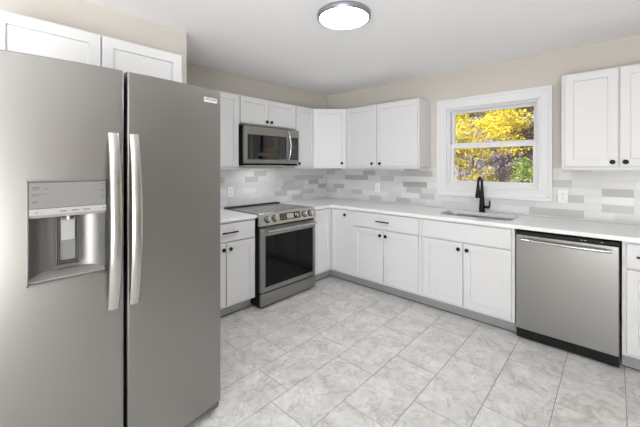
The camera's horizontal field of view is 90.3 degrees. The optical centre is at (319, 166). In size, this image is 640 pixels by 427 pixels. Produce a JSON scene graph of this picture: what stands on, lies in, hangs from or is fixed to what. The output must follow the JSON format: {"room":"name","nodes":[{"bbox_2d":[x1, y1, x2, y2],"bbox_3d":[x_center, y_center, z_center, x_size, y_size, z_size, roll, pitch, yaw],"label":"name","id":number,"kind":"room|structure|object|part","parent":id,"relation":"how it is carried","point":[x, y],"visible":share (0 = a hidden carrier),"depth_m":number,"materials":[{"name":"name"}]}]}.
{"room":"kitchen","nodes":[
{"label":"kitchen","id":0,"kind":"room"},
{"bbox_2d":[0,0,186,83],"bbox_3d":[-2.682,0.168,1.261,0.720,2.435,4.035,0,0,43],"label":"wall","id":1,"kind":"structure","parent":0,"point":[84,15],"depth_m":2.10,"materials":[{"name":"beige paint"}]},
{"bbox_2d":[0,9,181,82],"bbox_3d":[-1.356,-0.604,1.924,0.320,0.300,0.925,0,0,43],"label":"upper cabinet","id":2,"kind":"object","parent":1,"relation":"attached to","point":[20,33],"visible":0.58,"depth_m":1.75,"materials":[{"name":"white paint"}]},
{"bbox_3d":[-1.402,-0.604,1.653,0.020,0.276,0.440,0,0,43],"label":"door","id":3,"kind":"part","parent":2,"relation":"part of","materials":[{"name":"white paint"}]},
{"bbox_3d":[-1.093,-0.604,1.986,0.020,0.276,0.453,0,0,43],"label":"door","id":4,"kind":"part","parent":2,"relation":"part of","materials":[{"name":"white paint"}]},
{"bbox_2d":[187,63,326,167],"bbox_3d":[-2.111,0.168,2.515,0.150,2.435,6.650,0,0,43],"label":"wall","id":5,"kind":"structure","parent":0,"point":[200,76],"depth_m":3.80,"materials":[{"name":"beige paint"}]},
{"bbox_2d":[211,89,238,168],"bbox_3d":[-1.169,-0.359,3.159,0.354,0.774,0.672,0,0,43],"label":"upper cabinet","id":6,"kind":"object","parent":5,"relation":"attached to","point":[229,102],"visible":0.14,"depth_m":3.23,"materials":[{"name":"white paint"}]},
{"bbox_3d":[-0.956,-0.366,3.186,0.020,0.736,0.320,0,0,43],"label":"door","id":7,"kind":"part","parent":6,"relation":"part of","materials":[{"name":"white paint"}]},
{"bbox_2d":[239,95,294,129],"bbox_3d":[-0.670,-0.596,3.696,0.354,0.300,0.789,0,0,43],"label":"upper cabinet","id":8,"kind":"object","parent":5,"relation":"attached to","point":[253,111],"visible":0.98,"depth_m":3.55,"materials":[{"name":"white paint"}]},
{"bbox_3d":[-0.710,-0.596,3.451,0.020,0.276,0.357,0,0,43],"label":"door","id":9,"kind":"part","parent":8,"relation":"part of","materials":[{"name":"white paint"}]},
{"bbox_2d":[239,125,298,165],"bbox_3d":[-0.636,-0.213,3.652,0.458,0.418,0.760,0,0,43],"label":"microwave oven","id":10,"kind":"object","parent":8,"relation":"attached to","point":[258,146],"visible":0.94,"depth_m":3.47,"materials":[{"name":"silver metal"}]},
{"bbox_3d":[-0.352,-0.227,3.666,0.062,0.358,0.024,0,0,22],"label":"handle","id":11,"kind":"part","parent":10,"relation":"part of","materials":[{"name":"silver metal"}]},
{"bbox_3d":[-0.309,-0.203,3.753,0.004,0.263,0.140,0,0,43],"label":"keypad glass","id":12,"kind":"part","parent":10,"relation":"part of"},
{"bbox_3d":[-0.446,-0.596,3.735,0.020,0.276,0.406,0,0,43],"label":"door","id":13,"kind":"part","parent":8,"relation":"part of","materials":[{"name":"white paint"}]},
{"bbox_2d":[220,168,326,208],"bbox_3d":[-0.735,0.245,3.880,0.012,0.450,2.452,0,0,43],"label":"tile backsplash","id":14,"kind":"structure","parent":5,"relation":"attached to","point":[250,185],"depth_m":3.99,"materials":[{"name":"tile"}]},
{"bbox_2d":[228,187,232,196],"bbox_3d":[-1.003,0.288,3.575,0.009,0.116,0.072,0,0,43],"label":"wall outlet","id":15,"kind":"object","parent":14,"relation":"attached to","point":[230,189],"visible":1,"depth_m":3.57,"materials":[{"name":"white plastic"}]},
{"bbox_2d":[279,105,313,167],"bbox_3d":[-0.291,-0.359,4.105,0.354,0.774,0.320,0,0,43],"label":"upper cabinet","id":16,"kind":"object","parent":5,"relation":"attached to","point":[304,117],"visible":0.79,"depth_m":4.02,"materials":[{"name":"white paint"}]},
{"bbox_3d":[-0.190,-0.366,4.011,0.020,0.736,0.301,0,0,43],"label":"door","id":17,"kind":"part","parent":16,"relation":"part of","materials":[{"name":"white paint"}]},
{"bbox_2d":[85,0,639,95],"bbox_3d":[0.019,-1.124,0.437,6.100,0.150,6.800,0,0,43],"label":"ceiling","id":18,"kind":"structure","parent":0,"point":[279,42],"depth_m":2.52,"materials":[{"name":"paint"}]},
{"bbox_2d":[317,0,370,29],"bbox_3d":[0.165,-1.028,2.194,0.368,0.042,0.368,0,0,43],"label":"ceiling light","id":19,"kind":"object","parent":18,"relation":"attached to","point":[338,15],"visible":1,"depth_m":2.13,"materials":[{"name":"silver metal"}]},
{"bbox_2d":[320,7,367,28],"bbox_3d":[0.165,-1.018,2.194,0.329,0.022,0.329,0,0,43],"label":"diffuser","id":20,"kind":"object","parent":19,"relation":"attached to","point":[330,17],"depth_m":2.16,"materials":[{"name":"white plastic"}]},
{"bbox_2d":[184,276,639,426],"bbox_3d":[0.019,1.446,0.437,6.100,0.120,6.800,0,0,43],"label":"floor","id":21,"kind":"structure","parent":0,"point":[334,352],"depth_m":2.14,"materials":[{"name":"tile"}]},
{"bbox_2d":[0,49,219,426],"bbox_3d":[-1.117,0.482,1.695,0.909,1.806,0.909,0,0,43],"label":"refrigerator","id":22,"kind":"object","parent":21,"relation":"on","point":[110,178],"visible":1,"depth_m":1.34,"materials":[{"name":"grey metal"}]},
{"bbox_3d":[-1.043,0.450,1.287,0.113,1.740,0.413,0,0,43],"label":"door","id":23,"kind":"part","parent":22,"relation":"part of","materials":[{"name":"silver metal"}]},
{"bbox_3d":[-1.023,0.112,1.294,0.081,0.100,0.244,0,0,43],"label":"control panel","id":24,"kind":"part","parent":22,"relation":"part of","materials":[{"name":"silver metal"}]},
{"bbox_3d":[-1.040,0.298,1.312,0.028,0.205,0.077,0,0,43],"label":"paddle frame","id":25,"kind":"part","parent":22,"relation":"part of","materials":[{"name":"grey plastic"}]},
{"bbox_3d":[-0.866,0.234,1.348,0.068,0.753,0.046,0,0,43],"label":"handle","id":26,"kind":"part","parent":22,"relation":"part of","materials":[{"name":"silver metal"}]},
{"bbox_3d":[-0.812,0.234,1.405,0.068,0.753,0.044,0,0,43],"label":"handle","id":27,"kind":"part","parent":22,"relation":"part of","materials":[{"name":"silver metal"}]},
{"bbox_3d":[-0.729,0.450,1.625,0.113,1.740,0.484,0,0,43],"label":"door","id":28,"kind":"part","parent":22,"relation":"part of","materials":[{"name":"silver metal"}]},
{"bbox_3d":[-0.648,1.352,1.760,0.064,0.042,0.165,0,0,43],"label":"leg","id":29,"kind":"part","parent":22,"relation":"part of","materials":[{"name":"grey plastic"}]},
{"bbox_2d":[220,218,254,317],"bbox_3d":[-1.059,0.944,3.049,0.664,0.882,0.656,0,0,43],"label":"base cabinet","id":30,"kind":"object","parent":21,"relation":"on","point":[237,238],"visible":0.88,"depth_m":2.95,"materials":[{"name":"white paint"}]},
{"bbox_3d":[-0.956,0.972,2.737,0.020,0.563,0.315,0,0,43],"label":"door","id":31,"kind":"part","parent":30,"relation":"part of","materials":[{"name":"white paint"}]},
{"bbox_3d":[-0.850,0.598,2.852,0.020,0.160,0.628,0,0,43],"label":"drawer","id":32,"kind":"part","parent":30,"relation":"part of","materials":[{"name":"white paint"}]},
{"bbox_2d":[220,209,256,222],"bbox_3d":[-1.089,0.486,3.032,0.644,0.030,0.724,0,0,43],"label":"countertop","id":33,"kind":"structure","parent":30,"relation":"on","point":[225,215],"depth_m":3.04,"materials":[{"name":"white stone"}]},
{"bbox_3d":[-0.739,0.972,2.971,0.020,0.563,0.303,0,0,43],"label":"door","id":34,"kind":"part","parent":30,"relation":"part of","materials":[{"name":"white paint"}]},
{"bbox_2d":[224,202,316,306],"bbox_3d":[-0.530,0.918,3.531,0.740,0.934,0.758,0,0,43],"label":"electric range","id":35,"kind":"object","parent":21,"relation":"on","point":[284,233],"visible":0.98,"depth_m":3.29,"materials":[{"name":"silver metal"}]},
{"bbox_3d":[-0.782,0.458,3.764,0.054,0.012,0.750,0,0,43],"label":"vent trim","id":36,"kind":"part","parent":35,"relation":"part of","materials":[{"name":"black plastic"}]},
{"bbox_2d":[224,203,308,215],"bbox_3d":[-0.571,0.472,3.569,0.629,0.017,0.758,0,0,43],"label":"cooktop","id":37,"kind":"object","parent":35,"relation":"in","point":[262,209],"depth_m":3.49,"materials":[{"name":"glass"}]},
{"bbox_3d":[-0.321,1.297,3.337,0.022,0.118,0.752,0,0,43],"label":"storage drawer","id":38,"kind":"part","parent":35,"relation":"part of","materials":[{"name":"silver metal"}]},
{"bbox_3d":[-0.320,0.913,3.335,0.026,0.626,0.750,0,0,43],"label":"oven door","id":39,"kind":"part","parent":35,"relation":"part of","materials":[{"name":"silver metal"}]},
{"bbox_3d":[-0.326,0.523,3.341,0.060,0.120,0.758,0,0,43],"label":"control panel","id":40,"kind":"part","parent":35,"relation":"part of","materials":[{"name":"silver metal"}]},
{"bbox_3d":[-0.285,0.629,3.303,0.070,0.025,0.669,0,0,43],"label":"door handle","id":41,"kind":"part","parent":35,"relation":"part of","materials":[{"name":"silver metal"}]},
{"bbox_2d":[313,207,357,283],"bbox_3d":[0.124,0.944,4.108,0.958,0.882,0.970,0,0,43],"label":"base cabinet","id":42,"kind":"object","parent":21,"relation":"on","point":[334,228],"visible":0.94,"depth_m":3.80,"materials":[{"name":"white paint"}]},
{"bbox_3d":[0.017,0.886,3.786,0.020,0.736,0.318,0,0,43],"label":"door","id":43,"kind":"part","parent":42,"relation":"part of","materials":[{"name":"white paint"}]},
{"bbox_3d":[0.250,0.886,3.808,0.282,0.736,0.020,0,0,43],"label":"door","id":44,"kind":"part","parent":42,"relation":"part of","materials":[{"name":"white paint"}]},
{"bbox_2d":[281,198,639,242],"bbox_3d":[1.077,0.486,3.223,3.558,0.030,0.972,0,0,43],"label":"countertop","id":45,"kind":"structure","parent":42,"relation":"on","point":[602,230],"depth_m":2.84,"materials":[{"name":"white stone"}]},
{"bbox_2d":[446,213,513,220],"bbox_3d":[1.522,0.602,3.080,0.668,0.202,0.398,0,0,43],"label":"sink","id":46,"kind":"object","parent":45,"relation":"in","point":[455,214],"visible":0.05,"depth_m":3.23,"materials":[{"name":"silver metal"}]},
{"bbox_2d":[475,177,489,211],"bbox_3d":[1.641,0.288,3.210,0.108,0.364,0.182,0,0,43],"label":"kitchen faucet","id":47,"kind":"object","parent":45,"relation":"on","point":[479,191],"visible":1,"depth_m":3.25,"materials":[{"name":"black metal"}]},
{"bbox_3d":[1.622,0.153,3.226,0.023,0.094,0.149,0,0,43],"label":"spout","id":48,"kind":"part","parent":47,"relation":"part of","materials":[{"name":"black metal"}]},
{"bbox_2d":[354,210,424,304],"bbox_3d":[0.883,0.944,3.614,0.822,0.882,0.664,0,0,43],"label":"base cabinet","id":49,"kind":"object","parent":21,"relation":"on","point":[387,247],"visible":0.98,"depth_m":3.36,"materials":[{"name":"white paint"}]},
{"bbox_3d":[0.538,0.972,3.542,0.390,0.563,0.020,0,0,43],"label":"door","id":50,"kind":"part","parent":49,"relation":"part of","materials":[{"name":"white paint"}]},
{"bbox_3d":[0.684,0.598,3.406,0.788,0.160,0.020,0,0,43],"label":"drawer","id":51,"kind":"part","parent":49,"relation":"part of","materials":[{"name":"white paint"}]},
{"bbox_3d":[0.830,0.972,3.271,0.389,0.563,0.020,0,0,43],"label":"door","id":52,"kind":"part","parent":49,"relation":"part of","materials":[{"name":"white paint"}]},
{"bbox_2d":[422,218,516,332],"bbox_3d":[1.480,0.944,3.063,0.798,0.882,0.660,0,0,43],"label":"base cabinet","id":53,"kind":"object","parent":21,"relation":"on","point":[469,270],"visible":0.94,"depth_m":2.81,"materials":[{"name":"white paint"}]},
{"bbox_3d":[1.145,0.972,2.978,0.364,0.563,0.020,0,0,43],"label":"door","id":54,"kind":"part","parent":53,"relation":"part of","materials":[{"name":"white paint"}]},
{"bbox_3d":[1.285,0.598,2.848,0.745,0.160,0.020,0,0,43],"label":"drawer","id":55,"kind":"part","parent":53,"relation":"part of","materials":[{"name":"white paint"}]},
{"bbox_3d":[1.423,0.972,2.720,0.368,0.563,0.020,0,0,43],"label":"door","id":56,"kind":"part","parent":53,"relation":"part of","materials":[{"name":"white paint"}]},
{"bbox_2d":[516,229,619,367],"bbox_3d":[1.982,0.945,2.555,0.610,0.880,0.664,0,0,43],"label":"dishwasher","id":57,"kind":"object","parent":21,"relation":"on","point":[568,286],"visible":1,"depth_m":2.33,"materials":[{"name":"silver metal"}]},
{"bbox_3d":[1.778,0.581,2.334,0.536,0.022,0.062,0,0,43],"label":"handle","id":58,"kind":"part","parent":57,"relation":"part of","materials":[{"name":"silver metal"}]},
{"bbox_3d":[1.825,1.333,2.386,0.610,0.080,0.014,0,0,43],"label":"kick panel","id":59,"kind":"part","parent":57,"relation":"part of","materials":[{"name":"black plastic"}]},
{"bbox_2d":[621,241,639,370],"bbox_3d":[2.346,0.944,2.257,0.305,0.882,0.664,0,0,43],"label":"base cabinet","id":60,"kind":"object","parent":21,"relation":"on","point":[630,251],"visible":0.9,"depth_m":2.12,"materials":[{"name":"white paint"}]},
{"bbox_3d":[2.150,0.598,2.046,0.261,0.160,0.020,0,0,43],"label":"drawer","id":61,"kind":"part","parent":60,"relation":"part of","materials":[{"name":"white paint"}]},
{"bbox_3d":[2.150,0.972,2.046,0.261,0.563,0.020,0,0,43],"label":"door","id":62,"kind":"part","parent":60,"relation":"part of","materials":[{"name":"white paint"}]},
{"bbox_2d":[327,34,639,335],"bbox_3d":[2.280,0.168,2.875,5.800,2.435,0.150,0,0,43],"label":"wall","id":63,"kind":"structure","parent":0,"point":[544,69],"depth_m":3.14,"materials":[{"name":"beige paint"}]},
{"bbox_2d":[313,109,345,167],"bbox_3d":[0.119,-0.359,4.354,0.617,0.774,0.617,0,0,43],"label":"upper cabinet","id":64,"kind":"object","parent":63,"relation":"attached to","point":[329,124],"visible":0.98,"depth_m":4.13,"materials":[{"name":"white paint"}]},
{"bbox_3d":[0.127,0.021,4.154,0.406,0.014,0.017,0,0,-2],"label":"light rail","id":65,"kind":"part","parent":64,"relation":"part of","materials":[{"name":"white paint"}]},
{"bbox_2d":[346,98,430,168],"bbox_3d":[0.797,-0.359,3.905,1.004,0.774,0.354,0,0,43],"label":"upper cabinet","id":66,"kind":"object","parent":63,"relation":"attached to","point":[397,134],"visible":1,"depth_m":3.70,"materials":[{"name":"white paint"}]},
{"bbox_3d":[0.512,-0.366,3.982,0.457,0.736,0.020,0,0,43],"label":"door","id":67,"kind":"part","parent":66,"relation":"part of","materials":[{"name":"white paint"}]},
{"bbox_3d":[0.717,0.021,3.818,1.004,0.014,0.018,0,0,43],"label":"light rail","id":68,"kind":"part","parent":66,"relation":"part of","materials":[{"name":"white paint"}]},
{"bbox_3d":[0.875,-0.366,3.645,0.513,0.736,0.020,0,0,43],"label":"door","id":69,"kind":"part","parent":66,"relation":"part of","materials":[{"name":"white paint"}]},
{"bbox_2d":[327,168,639,225],"bbox_3d":[1.408,0.245,3.573,3.548,0.450,0.012,0,0,43],"label":"tile backsplash","id":70,"kind":"structure","parent":63,"relation":"attached to","point":[608,196],"depth_m":3.04,"materials":[{"name":"tile"}]},
{"bbox_2d":[375,183,379,191],"bbox_3d":[0.751,0.278,4.168,0.072,0.116,0.009,0,0,43],"label":"wall outlet","id":71,"kind":"object","parent":70,"relation":"attached to","point":[377,185],"visible":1,"depth_m":4.16,"materials":[{"name":"white plastic"}]},
{"bbox_2d":[558,189,567,202],"bbox_3d":[2.172,0.268,2.850,0.072,0.116,0.009,0,0,43],"label":"wall outlet","id":72,"kind":"object","parent":70,"relation":"attached to","point":[562,194],"visible":1,"depth_m":2.84,"materials":[{"name":"white plastic"}]},
{"bbox_2d":[560,192,564,199],"bbox_3d":[2.170,0.268,2.848,0.035,0.068,0.002,0,0,43],"label":"receptacle","id":73,"kind":"object","parent":72,"relation":"attached to","point":[562,194],"depth_m":2.85,"materials":[{"name":"white plastic"}]},
{"bbox_2d":[437,85,552,201],"bbox_3d":[1.777,-0.207,3.320,1.069,1.065,0.182,0,0,43],"label":"window","id":74,"kind":"structure","parent":63,"relation":"in","point":[541,98],"depth_m":3.20,"materials":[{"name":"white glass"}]},
{"bbox_3d":[1.779,-0.023,3.319,0.822,0.439,0.030,0,0,43],"label":"sash","id":75,"kind":"part","parent":74,"relation":"part of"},
{"bbox_3d":[1.806,-0.416,3.349,0.822,0.404,0.030,0,0,43],"label":"sash","id":76,"kind":"part","parent":74,"relation":"part of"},
{"bbox_2d":[562,64,639,169],"bbox_3d":[2.334,-0.359,2.479,0.700,0.774,0.354,0,0,43],"label":"upper cabinet","id":77,"kind":"object","parent":63,"relation":"attached to","point":[601,108],"visible":1,"depth_m":2.44,"materials":[{"name":"white paint"}]},
{"bbox_3d":[2.116,-0.366,2.494,0.317,0.736,0.020,0,0,43],"label":"door","id":78,"kind":"part","parent":77,"relation":"part of","materials":[{"name":"white paint"}]},
{"bbox_3d":[2.253,0.021,2.393,0.700,0.014,0.018,0,0,43],"label":"light rail","id":79,"kind":"part","parent":77,"relation":"part of","materials":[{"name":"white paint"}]},
{"bbox_3d":[2.361,-0.366,2.266,0.329,0.736,0.020,0,0,43],"label":"door","id":80,"kind":"part","parent":77,"relation":"part of","materials":[{"name":"white paint"}]},
{"label":"outside","id":81,"kind":"structure","parent":0,"visible":0},
{"bbox_2d":[455,108,533,182],"bbox_3d":[8.672,-3.871,14.030,32.000,11.932,24.000,0,0,43],"label":"ground","id":82,"kind":"structure","parent":81,"point":[502,163],"depth_m":8.71,"materials":[{"name":"yellow plant"}]},
{"bbox_2d":[455,133,476,180],"bbox_3d":[3.002,0.405,6.910,0.659,2.228,0.728,0,0,-31],"label":"shrub","id":83,"kind":"object","parent":82,"relation":"on","point":[462,151],"visible":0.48,"depth_m":6.77,"materials":[{"name":"yellow plant"}]},
{"bbox_2d":[470,148,498,181],"bbox_3d":[3.310,0.637,6.400,0.532,2.024,0.540,0,0,43],"label":"shrub","id":84,"kind":"object","parent":82,"relation":"on","point":[488,178],"visible":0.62,"depth_m":6.41,"materials":[{"name":"yellow plant"}]},
{"bbox_2d":[456,108,533,180],"bbox_3d":[3.853,-1.116,8.063,2.295,3.904,2.107,0,0,11],"label":"tree","id":85,"kind":"object","parent":82,"relation":"on","point":[502,123],"visible":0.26,"depth_m":7.45,"materials":[{"name":"yellow plant"}]},
{"bbox_2d":[502,106,533,151],"bbox_3d":[5.423,-1.303,8.778,1.690,2.055,1.543,0,0,43],"label":"shrub","id":86,"kind":"object","parent":82,"relation":"on","point":[529,131],"visible":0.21,"depth_m":8.55,"materials":[{"name":"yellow plant"}]},
{"bbox_2d":[508,151,532,182],"bbox_3d":[3.962,0.610,6.073,0.676,1.813,0.793,0,0,43],"label":"shrub","id":87,"kind":"object","parent":82,"relation":"on","point":[522,171],"visible":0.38,"depth_m":6.09,"materials":[{"name":"green plant"}]},
{"bbox_2d":[524,146,532,177],"bbox_3d":[4.674,0.099,6.595,0.806,1.486,0.790,0,0,43],"label":"shrub","id":88,"kind":"object","parent":82,"relation":"on","point":[527,146],"visible":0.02,"depth_m":6.66,"materials":[{"name":"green plant"}]}
]}

